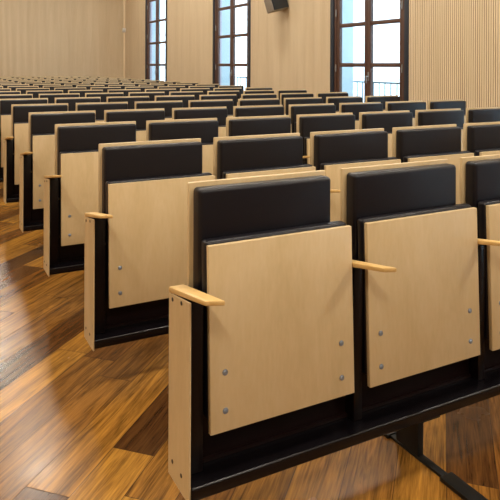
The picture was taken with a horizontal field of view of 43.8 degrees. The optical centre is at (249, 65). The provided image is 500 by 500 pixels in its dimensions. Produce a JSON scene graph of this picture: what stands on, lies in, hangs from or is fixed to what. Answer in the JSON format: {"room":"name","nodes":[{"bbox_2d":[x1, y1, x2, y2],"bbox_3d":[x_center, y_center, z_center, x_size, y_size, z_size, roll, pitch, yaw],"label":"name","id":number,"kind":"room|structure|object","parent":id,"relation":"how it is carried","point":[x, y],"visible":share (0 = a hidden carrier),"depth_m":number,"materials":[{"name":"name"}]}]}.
{"room":"lecture hall","nodes":[
{"label":"lecture hall","id":0,"kind":"room"},
{"bbox_2d":[0,0,122,77],"bbox_3d":[-9.233,-1.355,19.708,11.700,5.300,0.300,0,0,-28],"label":"wall","id":1,"kind":"structure","parent":0,"point":[46,38],"depth_m":21.06,"materials":[{"name":"brown wood"}]},
{"bbox_2d":[123,0,124,77],"bbox_3d":[-4.458,-1.337,22.047,0.070,5.300,0.030,0,0,-28],"label":"trim","id":2,"kind":"structure","parent":1,"relation":"attached to","point":[123,0],"depth_m":22.03,"materials":[{"name":"brown wood"}]},
{"bbox_2d":[0,182,499,499],"bbox_3d":[-2.839,1.444,7.602,11.700,0.250,27.690,0,0,-28],"label":"floor","id":3,"kind":"structure","parent":0,"point":[78,422],"depth_m":2.27,"materials":[{"name":"brown wood"}]},
{"bbox_2d":[6,196,18,202],"bbox_3d":[-0.058,1.231,6.291,4.506,0.198,0.620,0,0,-28],"label":"beam","id":4,"kind":"structure","parent":3,"relation":"on","point":[14,198],"depth_m":5.29,"materials":[{"name":"black metal"}]},
{"bbox_2d":[3,103,67,203],"bbox_3d":[-1.822,0.754,5.423,0.587,0.832,0.296,0,0,-28],"label":"seat","id":5,"kind":"object","parent":4,"relation":"on","point":[17,143],"visible":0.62,"depth_m":5.37,"materials":[{"name":"brown wood"}]},
{"bbox_2d":[13,105,67,152],"bbox_3d":[-1.859,0.556,5.523,0.464,0.414,0.054,0,0,-28],"label":"cushion","id":6,"kind":"object","parent":5,"relation":"on","point":[20,112],"depth_m":5.45,"materials":[{"name":"black leather"}]},
{"bbox_2d":[76,102,127,122],"bbox_3d":[-1.323,0.734,5.687,0.570,0.787,0.296,0,0,-28],"label":"seat","id":7,"kind":"object","parent":4,"relation":"on","point":[99,107],"visible":0.16,"depth_m":5.75,"materials":[{"name":"black leather"}]},
{"bbox_2d":[135,100,182,119],"bbox_3d":[-0.832,0.735,5.947,0.570,0.787,0.296,0,0,-28],"label":"seat","id":8,"kind":"object","parent":4,"relation":"on","point":[167,105],"visible":0.12,"depth_m":6.03,"materials":[{"name":"black leather"}]},
{"bbox_2d":[188,99,232,116],"bbox_3d":[-0.340,0.737,6.207,0.570,0.787,0.296,0,0,-28],"label":"seat","id":9,"kind":"object","parent":4,"relation":"on","point":[228,103],"visible":0.19,"depth_m":6.30,"materials":[{"name":"black leather"}]},
{"bbox_2d":[238,98,285,114],"bbox_3d":[0.151,0.739,6.467,0.570,0.787,0.296,0,0,-28],"label":"seat","id":10,"kind":"object","parent":4,"relation":"on","point":[263,101],"visible":0.16,"depth_m":6.53,"materials":[{"name":"black leather"}]},
{"bbox_2d":[240,99,279,105],"bbox_3d":[0.106,0.564,6.563,0.464,0.414,0.054,0,0,-28],"label":"cushion","id":11,"kind":"object","parent":10,"relation":"on","point":[243,102],"depth_m":6.53,"materials":[{"name":"black leather"}]},
{"bbox_2d":[284,97,322,114],"bbox_3d":[0.643,0.741,6.727,0.570,0.787,0.296,0,0,-28],"label":"seat","id":12,"kind":"object","parent":4,"relation":"on","point":[305,100],"visible":0.11,"depth_m":6.78,"materials":[{"name":"black leather"}]},
{"bbox_2d":[326,96,362,112],"bbox_3d":[1.134,0.743,6.987,0.570,0.787,0.296,0,0,-28],"label":"seat","id":13,"kind":"object","parent":4,"relation":"on","point":[346,99],"visible":0.13,"depth_m":7.04,"materials":[{"name":"black leather"}]},
{"bbox_2d":[365,95,399,110],"bbox_3d":[1.645,0.767,7.257,0.614,0.832,0.296,0,0,-28],"label":"seat","id":14,"kind":"object","parent":4,"relation":"on","point":[388,98],"visible":0.09,"depth_m":7.31,"materials":[{"name":"black leather"}]},
{"bbox_2d":[23,221,43,231],"bbox_3d":[0.415,1.233,5.388,4.506,0.198,0.620,0,0,-28],"label":"beam","id":15,"kind":"structure","parent":3,"relation":"on","point":[33,226],"depth_m":4.40,"materials":[{"name":"black metal"}]},
{"bbox_2d":[19,110,95,232],"bbox_3d":[-1.349,0.756,4.521,0.587,0.832,0.296,0,0,-28],"label":"seat","id":16,"kind":"object","parent":15,"relation":"on","point":[38,162],"visible":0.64,"depth_m":4.47,"materials":[{"name":"brown wood"}]},
{"bbox_2d":[32,133,54,203],"bbox_3d":[-1.345,0.740,4.574,0.494,0.499,0.057,0,0,-28],"label":"seat cushion","id":17,"kind":"object","parent":16,"relation":"on","point":[43,144],"depth_m":4.45,"materials":[{"name":"beige wood"}]},
{"bbox_2d":[30,112,94,170],"bbox_3d":[-1.387,0.558,4.621,0.464,0.414,0.054,0,0,-28],"label":"cushion","id":18,"kind":"object","parent":16,"relation":"on","point":[40,122],"depth_m":4.56,"materials":[{"name":"black leather"}]},
{"bbox_2d":[104,108,164,141],"bbox_3d":[-0.850,0.735,4.785,0.570,0.787,0.296,0,0,-28],"label":"seat","id":19,"kind":"object","parent":15,"relation":"on","point":[140,116],"visible":0.14,"depth_m":4.85,"materials":[{"name":"black leather"}]},
{"bbox_2d":[106,110,164,128],"bbox_3d":[-0.895,0.560,4.881,0.464,0.414,0.054,0,0,-28],"label":"cushion","id":20,"kind":"object","parent":19,"relation":"on","point":[140,116],"depth_m":4.86,"materials":[{"name":"black leather"}]},
{"bbox_2d":[172,106,226,136],"bbox_3d":[-0.359,0.737,5.045,0.570,0.787,0.296,0,0,-28],"label":"seat","id":21,"kind":"object","parent":15,"relation":"on","point":[220,113],"visible":0.12,"depth_m":5.13,"materials":[{"name":"black leather"}]},
{"bbox_2d":[174,108,226,125],"bbox_3d":[-0.404,0.562,5.141,0.464,0.414,0.054,0,0,-28],"label":"cushion","id":22,"kind":"object","parent":21,"relation":"on","point":[179,113],"depth_m":5.12,"materials":[{"name":"black leather"}]},
{"bbox_2d":[233,105,283,116],"bbox_3d":[0.133,0.739,5.305,0.570,0.787,0.296,0,0,-28],"label":"seat","id":23,"kind":"object","parent":15,"relation":"on","point":[261,110],"visible":0.11,"depth_m":5.37,"materials":[{"name":"black leather"}]},
{"bbox_2d":[289,103,335,132],"bbox_3d":[0.624,0.741,5.565,0.570,0.787,0.296,0,0,-28],"label":"seat","id":24,"kind":"object","parent":15,"relation":"on","point":[294,109],"visible":0.12,"depth_m":5.61,"materials":[{"name":"black leather"}]},
{"bbox_2d":[339,102,382,129],"bbox_3d":[1.115,0.743,5.825,0.570,0.787,0.296,0,0,-28],"label":"seat","id":25,"kind":"object","parent":15,"relation":"on","point":[355,108],"visible":0.14,"depth_m":5.87,"materials":[{"name":"black leather"}]},
{"bbox_2d":[341,103,382,118],"bbox_3d":[1.071,0.567,5.921,0.464,0.414,0.054,0,0,-28],"label":"cushion","id":26,"kind":"object","parent":25,"relation":"on","point":[354,108],"depth_m":5.88,"materials":[{"name":"black leather"}]},
{"bbox_2d":[385,101,425,125],"bbox_3d":[1.607,0.745,6.085,0.570,0.787,0.296,0,0,-28],"label":"seat","id":27,"kind":"object","parent":15,"relation":"on","point":[411,106],"visible":0.13,"depth_m":6.15,"materials":[{"name":"black leather"}]},
{"bbox_2d":[388,102,425,116],"bbox_3d":[1.562,0.569,6.181,0.464,0.414,0.054,0,0,-28],"label":"cushion","id":28,"kind":"object","parent":27,"relation":"on","point":[392,106],"depth_m":6.16,"materials":[{"name":"black leather"}]},
{"bbox_2d":[428,99,465,123],"bbox_3d":[2.118,0.769,6.355,0.614,0.832,0.296,0,0,-28],"label":"seat","id":29,"kind":"object","parent":15,"relation":"on","point":[432,104],"visible":0.09,"depth_m":6.41,"materials":[{"name":"black leather"}]},
{"bbox_2d":[430,101,465,113],"bbox_3d":[2.054,0.571,6.441,0.464,0.414,0.054,0,0,-28],"label":"cushion","id":30,"kind":"object","parent":29,"relation":"on","point":[433,104],"depth_m":6.41,"materials":[{"name":"black leather"}]},
{"bbox_2d":[49,259,84,274],"bbox_3d":[0.890,1.235,4.487,4.506,0.198,0.620,0,0,-28],"label":"beam","id":31,"kind":"structure","parent":3,"relation":"on","point":[76,265],"depth_m":3.52,"materials":[{"name":"black metal"}]},
{"bbox_2d":[44,121,135,275],"bbox_3d":[-0.875,0.757,3.619,0.587,0.832,0.296,0,0,-28],"label":"seat","id":32,"kind":"object","parent":31,"relation":"on","point":[71,193],"visible":0.65,"depth_m":3.58,"materials":[{"name":"brown wood"}]},
{"bbox_2d":[59,149,97,238],"bbox_3d":[-0.871,0.742,3.672,0.494,0.499,0.057,0,0,-28],"label":"seat cushion","id":33,"kind":"object","parent":32,"relation":"on","point":[78,168],"depth_m":3.57,"materials":[{"name":"beige wood"}]},
{"bbox_2d":[57,123,135,178],"bbox_3d":[-0.912,0.560,3.719,0.464,0.414,0.054,0,0,-28],"label":"cushion","id":34,"kind":"object","parent":32,"relation":"on","point":[75,136],"depth_m":3.68,"materials":[{"name":"black leather"}]},
{"bbox_2d":[146,118,217,174],"bbox_3d":[-0.376,0.737,3.883,0.570,0.787,0.296,0,0,-28],"label":"seat","id":35,"kind":"object","parent":31,"relation":"on","point":[206,129],"visible":0.12,"depth_m":3.96,"materials":[{"name":"black leather"}]},
{"bbox_2d":[149,120,217,142],"bbox_3d":[-0.420,0.562,3.979,0.464,0.414,0.054,0,0,-28],"label":"cushion","id":36,"kind":"object","parent":35,"relation":"on","point":[206,130],"depth_m":3.95,"materials":[{"name":"black leather"}]},
{"bbox_2d":[226,115,290,136],"bbox_3d":[0.116,0.739,4.143,0.570,0.787,0.296,0,0,-28],"label":"seat","id":37,"kind":"object","parent":31,"relation":"on","point":[279,124],"visible":0.16,"depth_m":4.21,"materials":[{"name":"black leather"}]},
{"bbox_2d":[296,113,354,163],"bbox_3d":[0.607,0.741,4.403,0.570,0.787,0.296,0,0,-28],"label":"seat","id":38,"kind":"object","parent":31,"relation":"on","point":[305,123],"visible":0.19,"depth_m":4.44,"materials":[{"name":"black leather"}]},
{"bbox_2d":[304,137,309,163],"bbox_3d":[0.604,0.748,4.452,0.494,0.499,0.057,0,0,-28],"label":"seat cushion","id":39,"kind":"object","parent":38,"relation":"on","point":[306,139],"depth_m":4.32,"materials":[{"name":"beige wood"}]},
{"bbox_2d":[359,110,412,156],"bbox_3d":[1.099,0.743,4.663,0.570,0.787,0.296,0,0,-28],"label":"seat","id":40,"kind":"object","parent":31,"relation":"on","point":[387,120],"visible":0.12,"depth_m":4.71,"materials":[{"name":"black leather"}]},
{"bbox_2d":[362,112,412,131],"bbox_3d":[1.054,0.567,4.759,0.464,0.414,0.054,0,0,-28],"label":"cushion","id":41,"kind":"object","parent":40,"relation":"on","point":[370,120],"depth_m":4.72,"materials":[{"name":"black leather"}]},
{"bbox_2d":[415,108,463,150],"bbox_3d":[1.590,0.745,4.923,0.570,0.787,0.296,0,0,-28],"label":"seat","id":42,"kind":"object","parent":31,"relation":"on","point":[432,116],"visible":0.1,"depth_m":4.99,"materials":[{"name":"black leather"}]},
{"bbox_2d":[418,110,463,127],"bbox_3d":[1.545,0.569,5.019,0.464,0.414,0.054,0,0,-28],"label":"cushion","id":43,"kind":"object","parent":42,"relation":"on","point":[425,117],"depth_m":4.98,"materials":[{"name":"black leather"}]},
{"bbox_2d":[466,107,499,122],"bbox_3d":[2.082,0.746,5.183,0.570,0.787,0.296,0,0,-28],"label":"seat","id":44,"kind":"object","parent":31,"relation":"on","point":[483,114],"visible":0.05,"depth_m":5.21,"materials":[{"name":"black leather"}]},
{"bbox_2d":[94,317,168,348],"bbox_3d":[1.366,1.236,3.586,4.506,0.198,0.620,0,0,-28],"label":"beam","id":45,"kind":"structure","parent":3,"relation":"on","point":[148,329],"depth_m":2.66,"materials":[{"name":"black metal"}]},
{"bbox_2d":[84,138,214,350],"bbox_3d":[-0.399,0.759,2.718,0.587,0.832,0.296,0,0,-28],"label":"seat","id":46,"kind":"object","parent":45,"relation":"on","point":[136,239],"visible":0.73,"depth_m":2.71,"materials":[{"name":"brown wood"}]},
{"bbox_2d":[102,141,201,241],"bbox_3d":[-0.436,0.562,2.818,0.464,0.414,0.054,0,0,-28],"label":"cushion","id":47,"kind":"object","parent":46,"relation":"on","point":[141,159],"depth_m":2.78,"materials":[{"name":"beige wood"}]},
{"bbox_2d":[106,172,211,298],"bbox_3d":[-0.395,0.744,2.772,0.494,0.499,0.057,0,0,-28],"label":"seat cushion","id":48,"kind":"object","parent":46,"relation":"on","point":[146,234],"depth_m":2.71,"materials":[{"name":"beige wood"}]},
{"bbox_2d":[213,133,315,179],"bbox_3d":[0.100,0.739,2.982,0.570,0.787,0.296,0,0,-28],"label":"seat","id":49,"kind":"object","parent":45,"relation":"on","point":[268,154],"visible":0.2,"depth_m":3.04,"materials":[{"name":"black leather"}]},
{"bbox_2d":[223,164,312,178],"bbox_3d":[0.096,0.746,3.031,0.494,0.499,0.057,0,0,-28],"label":"seat cushion","id":50,"kind":"object","parent":49,"relation":"on","point":[245,170],"depth_m":3.01,"materials":[{"name":"beige wood"}]},
{"bbox_2d":[310,128,400,221],"bbox_3d":[0.591,0.741,3.242,0.570,0.787,0.296,0,0,-28],"label":"seat","id":51,"kind":"object","parent":45,"relation":"on","point":[330,151],"visible":0.27,"depth_m":3.27,"materials":[{"name":"brown wood"}]},
{"bbox_2d":[314,131,387,170],"bbox_3d":[0.547,0.565,3.338,0.464,0.414,0.054,0,0,-28],"label":"cushion","id":52,"kind":"object","parent":51,"relation":"on","point":[329,146],"depth_m":3.30,"materials":[{"name":"black leather"}]},
{"bbox_2d":[320,157,396,169],"bbox_3d":[0.588,0.748,3.292,0.494,0.499,0.057,0,0,-28],"label":"seat cushion","id":53,"kind":"object","parent":51,"relation":"on","point":[330,163],"depth_m":3.26,"materials":[{"name":"beige wood"}]},
{"bbox_2d":[392,124,473,203],"bbox_3d":[1.083,0.743,3.502,0.570,0.787,0.296,0,0,-28],"label":"seat","id":54,"kind":"object","parent":45,"relation":"on","point":[431,142],"visible":0.25,"depth_m":3.56,"materials":[{"name":"black leather"}]},
{"bbox_2d":[396,127,460,162],"bbox_3d":[1.038,0.567,3.598,0.464,0.414,0.054,0,0,-28],"label":"cushion","id":55,"kind":"object","parent":54,"relation":"on","point":[410,141],"depth_m":3.55,"materials":[{"name":"black leather"}]},
{"bbox_2d":[403,151,470,162],"bbox_3d":[1.079,0.750,3.551,0.494,0.499,0.057,0,0,-28],"label":"seat cushion","id":56,"kind":"object","parent":54,"relation":"on","point":[408,156],"depth_m":3.53,"materials":[{"name":"beige wood"}]},
{"bbox_2d":[463,122,499,155],"bbox_3d":[1.574,0.745,3.762,0.570,0.787,0.296,0,0,-28],"label":"seat","id":57,"kind":"object","parent":45,"relation":"on","point":[481,139],"visible":0.28,"depth_m":3.77,"materials":[{"name":"black leather"}]},
{"bbox_2d":[475,148,499,155],"bbox_3d":[1.571,0.751,3.812,0.494,0.499,0.057,0,0,-28],"label":"seat cushion","id":58,"kind":"object","parent":57,"relation":"on","point":[478,151],"depth_m":3.72,"materials":[{"name":"beige wood"}]},
{"bbox_2d":[191,368,499,499],"bbox_3d":[1.848,1.238,2.688,4.506,0.198,0.620,0,0,-28],"label":"support frame","id":59,"kind":"structure","parent":3,"relation":"on","point":[402,420],"depth_m":1.94,"materials":[{"name":"black metal"}]},
{"bbox_2d":[168,170,353,499],"bbox_3d":[0.084,0.761,1.821,0.587,0.832,0.296,0,0,-28],"label":"seat","id":60,"kind":"object","parent":59,"relation":"on","point":[261,344],"visible":1,"depth_m":1.83,"materials":[{"name":"brown wood"}]},
{"bbox_2d":[193,175,329,291],"bbox_3d":[0.046,0.563,1.921,0.464,0.414,0.054,0,0,-28],"label":"cushion","id":61,"kind":"object","parent":60,"relation":"on","point":[242,205],"depth_m":1.88,"materials":[{"name":"black leather"}]},
{"bbox_2d":[201,221,345,418],"bbox_3d":[0.087,0.746,1.874,0.494,0.499,0.057,0,0,-28],"label":"seat cushion","id":62,"kind":"object","parent":60,"relation":"on","point":[279,332],"depth_m":1.83,"materials":[{"name":"beige wood"}]},
{"bbox_2d":[340,159,479,420],"bbox_3d":[0.582,0.741,2.085,0.570,0.787,0.296,0,0,-28],"label":"seat","id":63,"kind":"object","parent":59,"relation":"on","point":[416,321],"visible":0.9,"depth_m":2.10,"materials":[{"name":"brown wood"}]},
{"bbox_2d":[346,163,455,260],"bbox_3d":[0.538,0.565,2.181,0.464,0.414,0.054,0,0,-28],"label":"cushion","id":64,"kind":"object","parent":63,"relation":"on","point":[374,190],"depth_m":2.14,"materials":[{"name":"black leather"}]},
{"bbox_2d":[358,203,470,374],"bbox_3d":[0.579,0.748,2.134,0.494,0.499,0.057,0,0,-28],"label":"seat cushion","id":65,"kind":"object","parent":63,"relation":"on","point":[416,315],"depth_m":2.08,"materials":[{"name":"beige wood"}]},
{"bbox_2d":[460,154,499,380],"bbox_3d":[1.074,0.743,2.345,0.570,0.787,0.296,0,0,-28],"label":"seat","id":66,"kind":"object","parent":59,"relation":"on","point":[479,175],"visible":0.6,"depth_m":2.27,"materials":[{"name":"brown wood"}]},
{"bbox_2d":[466,158,499,237],"bbox_3d":[1.029,0.567,2.441,0.464,0.414,0.054,0,0,-28],"label":"cushion","id":67,"kind":"object","parent":66,"relation":"on","point":[482,174],"depth_m":2.34,"materials":[{"name":"black leather"}]},
{"bbox_2d":[478,198,499,339],"bbox_3d":[1.070,0.750,2.394,0.494,0.499,0.057,0,0,-28],"label":"seat cushion","id":68,"kind":"object","parent":66,"relation":"on","point":[488,208],"depth_m":2.26,"materials":[{"name":"beige wood"}]},
{"bbox_3d":[-0.534,1.229,7.191,4.506,0.198,0.620,0,0,-28],"label":"beam","id":69,"kind":"structure","parent":3,"relation":"on","visible":0},
{"bbox_2d":[0,98,47,176],"bbox_3d":[-2.299,0.752,6.324,0.587,0.832,0.296,0,0,-28],"label":"seat","id":70,"kind":"object","parent":69,"relation":"on","point":[5,104],"visible":0.32,"depth_m":6.29,"materials":[{"name":"brown wood"}]},
{"bbox_2d":[0,114,10,162],"bbox_3d":[-2.295,0.737,6.377,0.494,0.499,0.057,0,0,-28],"label":"seat cushion","id":71,"kind":"object","parent":70,"relation":"on","point":[5,119],"depth_m":6.25,"materials":[{"name":"beige wood"}]},
{"bbox_2d":[0,99,47,114],"bbox_3d":[-2.336,0.554,6.424,0.464,0.414,0.054,0,0,-28],"label":"cushion","id":72,"kind":"object","parent":70,"relation":"on","point":[5,104],"depth_m":6.36,"materials":[{"name":"black leather"}]},
{"bbox_2d":[55,97,100,110],"bbox_3d":[-1.800,0.732,6.588,0.570,0.787,0.296,0,0,-28],"label":"seat","id":73,"kind":"object","parent":69,"relation":"on","point":[71,101],"visible":0.14,"depth_m":6.65,"materials":[{"name":"black leather"}]},
{"bbox_2d":[107,96,148,108],"bbox_3d":[-1.308,0.734,6.848,0.570,0.787,0.296,0,0,-28],"label":"seat","id":74,"kind":"object","parent":69,"relation":"on","point":[131,100],"visible":0.1,"depth_m":6.93,"materials":[{"name":"black leather"}]},
{"bbox_2d":[155,95,194,107],"bbox_3d":[-0.817,0.735,7.108,0.570,0.787,0.296,0,0,-28],"label":"seat","id":75,"kind":"object","parent":69,"relation":"on","point":[184,98],"visible":0.15,"depth_m":7.21,"materials":[{"name":"black leather"}]},
{"bbox_2d":[199,94,236,105],"bbox_3d":[-0.325,0.737,7.368,0.570,0.787,0.296,0,0,-28],"label":"seat","id":76,"kind":"object","parent":69,"relation":"on","point":[233,97],"visible":0.13,"depth_m":7.46,"materials":[{"name":"brown wood"}]},
{"bbox_2d":[241,93,276,98],"bbox_3d":[0.166,0.739,7.628,0.570,0.787,0.296,0,0,-28],"label":"seat","id":77,"kind":"object","parent":69,"relation":"on","point":[270,95],"visible":0.13,"depth_m":7.69,"materials":[{"name":"brown wood"}]},
{"bbox_2d":[280,93,313,106],"bbox_3d":[0.658,0.741,7.888,0.570,0.787,0.296,0,0,-28],"label":"seat","id":78,"kind":"object","parent":69,"relation":"on","point":[282,95],"visible":0.15,"depth_m":7.93,"materials":[{"name":"brown wood"}]},
{"bbox_2d":[316,92,347,103],"bbox_3d":[1.168,0.765,8.158,0.614,0.832,0.296,0,0,-28],"label":"seat","id":79,"kind":"object","parent":69,"relation":"on","point":[323,95],"visible":0.13,"depth_m":8.20,"materials":[{"name":"brown wood"}]},
{"bbox_3d":[-1.010,1.227,8.092,4.506,0.198,0.620,0,0,-28],"label":"beam","id":80,"kind":"structure","parent":3,"relation":"on","visible":0},
{"bbox_2d":[0,94,32,98],"bbox_3d":[-2.774,0.750,7.225,0.586,0.832,0.296,0,0,-28],"label":"seat","id":81,"kind":"object","parent":80,"relation":"on","point":[2,96],"visible":0.16,"depth_m":7.33,"materials":[{"name":"brown wood"}]},
{"bbox_2d":[39,93,79,103],"bbox_3d":[-2.276,0.730,7.488,0.570,0.787,0.296,0,0,-28],"label":"seat","id":82,"kind":"object","parent":80,"relation":"on","point":[51,97],"visible":0.12,"depth_m":7.55,"materials":[{"name":"brown wood"}]},
{"bbox_2d":[85,92,122,101],"bbox_3d":[-1.785,0.732,7.748,0.570,0.787,0.296,0,0,-28],"label":"seat","id":83,"kind":"object","parent":80,"relation":"on","point":[103,96],"visible":0.12,"depth_m":7.82,"materials":[{"name":"brown wood"}]},
{"bbox_2d":[128,92,164,100],"bbox_3d":[-1.293,0.734,8.008,0.570,0.787,0.296,0,0,-28],"label":"seat","id":84,"kind":"object","parent":80,"relation":"on","point":[151,95],"visible":0.2,"depth_m":8.10,"materials":[{"name":"brown wood"}]},
{"bbox_2d":[169,91,202,99],"bbox_3d":[-0.802,0.736,8.268,0.570,0.787,0.296,0,0,-28],"label":"seat","id":85,"kind":"object","parent":80,"relation":"on","point":[196,94],"visible":0.16,"depth_m":8.37,"materials":[{"name":"brown wood"}]},
{"bbox_2d":[207,90,239,105],"bbox_3d":[-0.310,0.737,8.528,0.570,0.787,0.296,0,0,-28],"label":"seat","id":86,"kind":"object","parent":80,"relation":"on","point":[236,92],"visible":0.12,"depth_m":8.62,"materials":[{"name":"brown wood"}]},
{"bbox_2d":[209,91,239,101],"bbox_3d":[-0.355,0.562,8.624,0.464,0.414,0.054,0,0,-28],"label":"cushion","id":87,"kind":"object","parent":86,"relation":"on","point":[237,93],"depth_m":8.62,"materials":[{"name":"black leather"}]},
{"bbox_2d":[243,90,273,93],"bbox_3d":[0.181,0.739,8.788,0.570,0.787,0.296,0,0,-28],"label":"seat","id":88,"kind":"object","parent":80,"relation":"on","point":[244,91],"visible":0.14,"depth_m":8.85,"materials":[{"name":"brown wood"}]},
{"bbox_2d":[277,89,306,99],"bbox_3d":[0.692,0.763,9.058,0.614,0.832,0.296,0,0,-28],"label":"seat","id":89,"kind":"object","parent":80,"relation":"on","point":[295,90],"visible":0.11,"depth_m":9.11,"materials":[{"name":"brown wood"}]},
{"bbox_3d":[-1.487,1.226,8.992,4.506,0.198,0.620,0,0,-28],"label":"beam","id":90,"kind":"structure","parent":3,"relation":"on","visible":0},
{"bbox_2d":[26,90,62,97],"bbox_3d":[-2.752,0.728,8.389,0.570,0.787,0.296,0,0,-28],"label":"seat","id":91,"kind":"object","parent":90,"relation":"on","point":[35,93],"visible":0.18,"depth_m":8.45,"materials":[{"name":"brown wood"}]},
{"bbox_2d":[68,90,102,96],"bbox_3d":[-2.261,0.730,8.649,0.570,0.787,0.296,0,0,-28],"label":"seat","id":92,"kind":"object","parent":90,"relation":"on","point":[82,92],"visible":0.17,"depth_m":8.71,"materials":[{"name":"brown wood"}]},
{"bbox_2d":[108,89,140,95],"bbox_3d":[-1.770,0.732,8.909,0.570,0.787,0.296,0,0,-28],"label":"seat","id":93,"kind":"object","parent":90,"relation":"on","point":[125,91],"visible":0.16,"depth_m":8.98,"materials":[{"name":"brown wood"}]},
{"bbox_2d":[145,89,175,95],"bbox_3d":[-1.278,0.734,9.169,0.570,0.787,0.296,0,0,-28],"label":"seat","id":94,"kind":"object","parent":90,"relation":"on","point":[166,91],"visible":0.12,"depth_m":9.27,"materials":[{"name":"brown wood"}]},
{"bbox_2d":[180,88,209,94],"bbox_3d":[-0.787,0.736,9.429,0.570,0.787,0.296,0,0,-28],"label":"seat","id":95,"kind":"object","parent":90,"relation":"on","point":[204,90],"visible":0.12,"depth_m":9.53,"materials":[{"name":"brown wood"}]},
{"bbox_2d":[213,88,241,98],"bbox_3d":[-0.295,0.737,9.689,0.570,0.787,0.296,0,0,-28],"label":"seat","id":96,"kind":"object","parent":90,"relation":"on","point":[214,89],"visible":0.11,"depth_m":9.78,"materials":[{"name":"brown wood"}]},
{"bbox_2d":[245,87,271,89],"bbox_3d":[0.215,0.762,9.959,0.614,0.832,0.296,0,0,-28],"label":"seat","id":97,"kind":"object","parent":90,"relation":"on","point":[247,88],"visible":0.12,"depth_m":10.03,"materials":[{"name":"brown wood"}]},
{"bbox_3d":[-1.963,1.224,9.893,4.506,0.198,0.620,0,0,-28],"label":"beam","id":98,"kind":"structure","parent":3,"relation":"on","visible":0},
{"bbox_2d":[16,88,49,93],"bbox_3d":[-3.229,0.726,9.289,0.570,0.787,0.296,0,0,-28],"label":"seat","id":99,"kind":"object","parent":98,"relation":"on","point":[23,90],"visible":0.17,"depth_m":9.35,"materials":[{"name":"brown wood"}]},
{"bbox_2d":[54,87,85,92],"bbox_3d":[-2.737,0.728,9.549,0.570,0.787,0.296,0,0,-28],"label":"seat","id":100,"kind":"object","parent":98,"relation":"on","point":[65,90],"visible":0.16,"depth_m":9.62,"materials":[{"name":"brown wood"}]},
{"bbox_2d":[90,87,120,92],"bbox_3d":[-2.246,0.730,9.809,0.570,0.787,0.296,0,0,-28],"label":"seat","id":101,"kind":"object","parent":98,"relation":"on","point":[105,89],"visible":0.17,"depth_m":9.87,"materials":[{"name":"brown wood"}]},
{"bbox_2d":[125,86,153,91],"bbox_3d":[-1.754,0.732,10.069,0.570,0.787,0.296,0,0,-28],"label":"seat","id":102,"kind":"object","parent":98,"relation":"on","point":[142,89],"visible":0.16,"depth_m":10.16,"materials":[{"name":"brown wood"}]},
{"bbox_2d":[158,86,184,90],"bbox_3d":[-1.263,0.734,10.329,0.570,0.787,0.296,0,0,-28],"label":"seat","id":103,"kind":"object","parent":98,"relation":"on","point":[177,88],"visible":0.15,"depth_m":10.42,"materials":[{"name":"brown wood"}]},
{"bbox_2d":[218,85,243,93],"bbox_3d":[-0.261,0.760,10.859,0.614,0.832,0.296,0,0,-28],"label":"seat","id":104,"kind":"object","parent":98,"relation":"on","point":[230,86],"visible":0.11,"depth_m":10.96,"materials":[{"name":"brown wood"}]},
{"bbox_3d":[-2.440,1.222,10.793,4.506,0.198,0.620,0,0,-28],"label":"beam","id":105,"kind":"structure","parent":3,"relation":"on","visible":0},
{"bbox_2d":[8,86,38,90],"bbox_3d":[-3.705,0.724,10.190,0.570,0.787,0.296,0,0,-28],"label":"seat","id":106,"kind":"object","parent":105,"relation":"on","point":[13,88],"visible":0.16,"depth_m":10.26,"materials":[{"name":"brown wood"}]},
{"bbox_2d":[125,0,499,109],"bbox_3d":[2.121,-1.312,10.221,0.500,5.300,27.090,0,0,-28],"label":"wall","id":107,"kind":"structure","parent":0,"point":[454,45],"depth_m":11.53,"materials":[{"name":"brown wood"}]},
{"bbox_2d":[145,0,166,80],"bbox_3d":[-2.836,-0.711,19.224,0.240,4.060,2.000,0,0,-28],"label":"window","id":108,"kind":"structure","parent":107,"relation":"in","point":[148,3],"depth_m":19.88,"materials":[{"name":"black"}]},
{"bbox_2d":[212,0,250,86],"bbox_3d":[-0.381,-0.702,14.583,0.240,4.060,2.000,0,0,-28],"label":"window","id":109,"kind":"structure","parent":107,"relation":"in","point":[217,4],"depth_m":14.60,"materials":[{"name":"black"}]},
{"bbox_2d":[264,0,288,13],"bbox_3d":[0.484,-1.381,12.282,0.501,0.687,0.369,0,0,-28],"label":"wall speaker","id":110,"kind":"object","parent":107,"relation":"attached to","point":[272,6],"visible":1,"depth_m":12.16,"materials":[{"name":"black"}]},
{"bbox_2d":[271,0,288,9],"bbox_3d":[0.542,-1.401,12.162,0.461,0.624,0.103,0,0,-28],"label":"speaker grille","id":111,"kind":"object","parent":110,"relation":"attached to","point":[275,4],"depth_m":12.14,"materials":[{"name":"black"}]},
{"bbox_2d":[330,0,408,101],"bbox_3d":[1.964,-0.693,10.150,0.240,4.060,2.000,0,0,-28],"label":"window","id":112,"kind":"structure","parent":107,"relation":"in","point":[336,25],"depth_m":10.10,"materials":[{"name":"black"}]},
{"bbox_2d":[353,81,398,97],"bbox_3d":[2.638,0.932,10.510,0.700,1.315,2.600,0,0,-28],"label":"balcony railing","id":113,"kind":"object","parent":107,"relation":"attached to","point":[357,82],"visible":0.03,"depth_m":10.70,"materials":[{"name":"grey metal"}]},
{"label":"outside","id":114,"kind":"structure","parent":0,"visible":0},
{"bbox_3d":[2.256,7.489,35.148,23.090,0.300,120.000,0,0,-28],"label":"ground","id":115,"kind":"structure","parent":114,"visible":0},
{"bbox_2d":[160,0,399,101],"bbox_3d":[-0.184,-0.171,36.670,6.030,15.000,115.000,0,0,-28],"label":"building","id":116,"kind":"structure","parent":115,"relation":"on","point":[386,37],"depth_m":22.27,"materials":[{"name":"white"}]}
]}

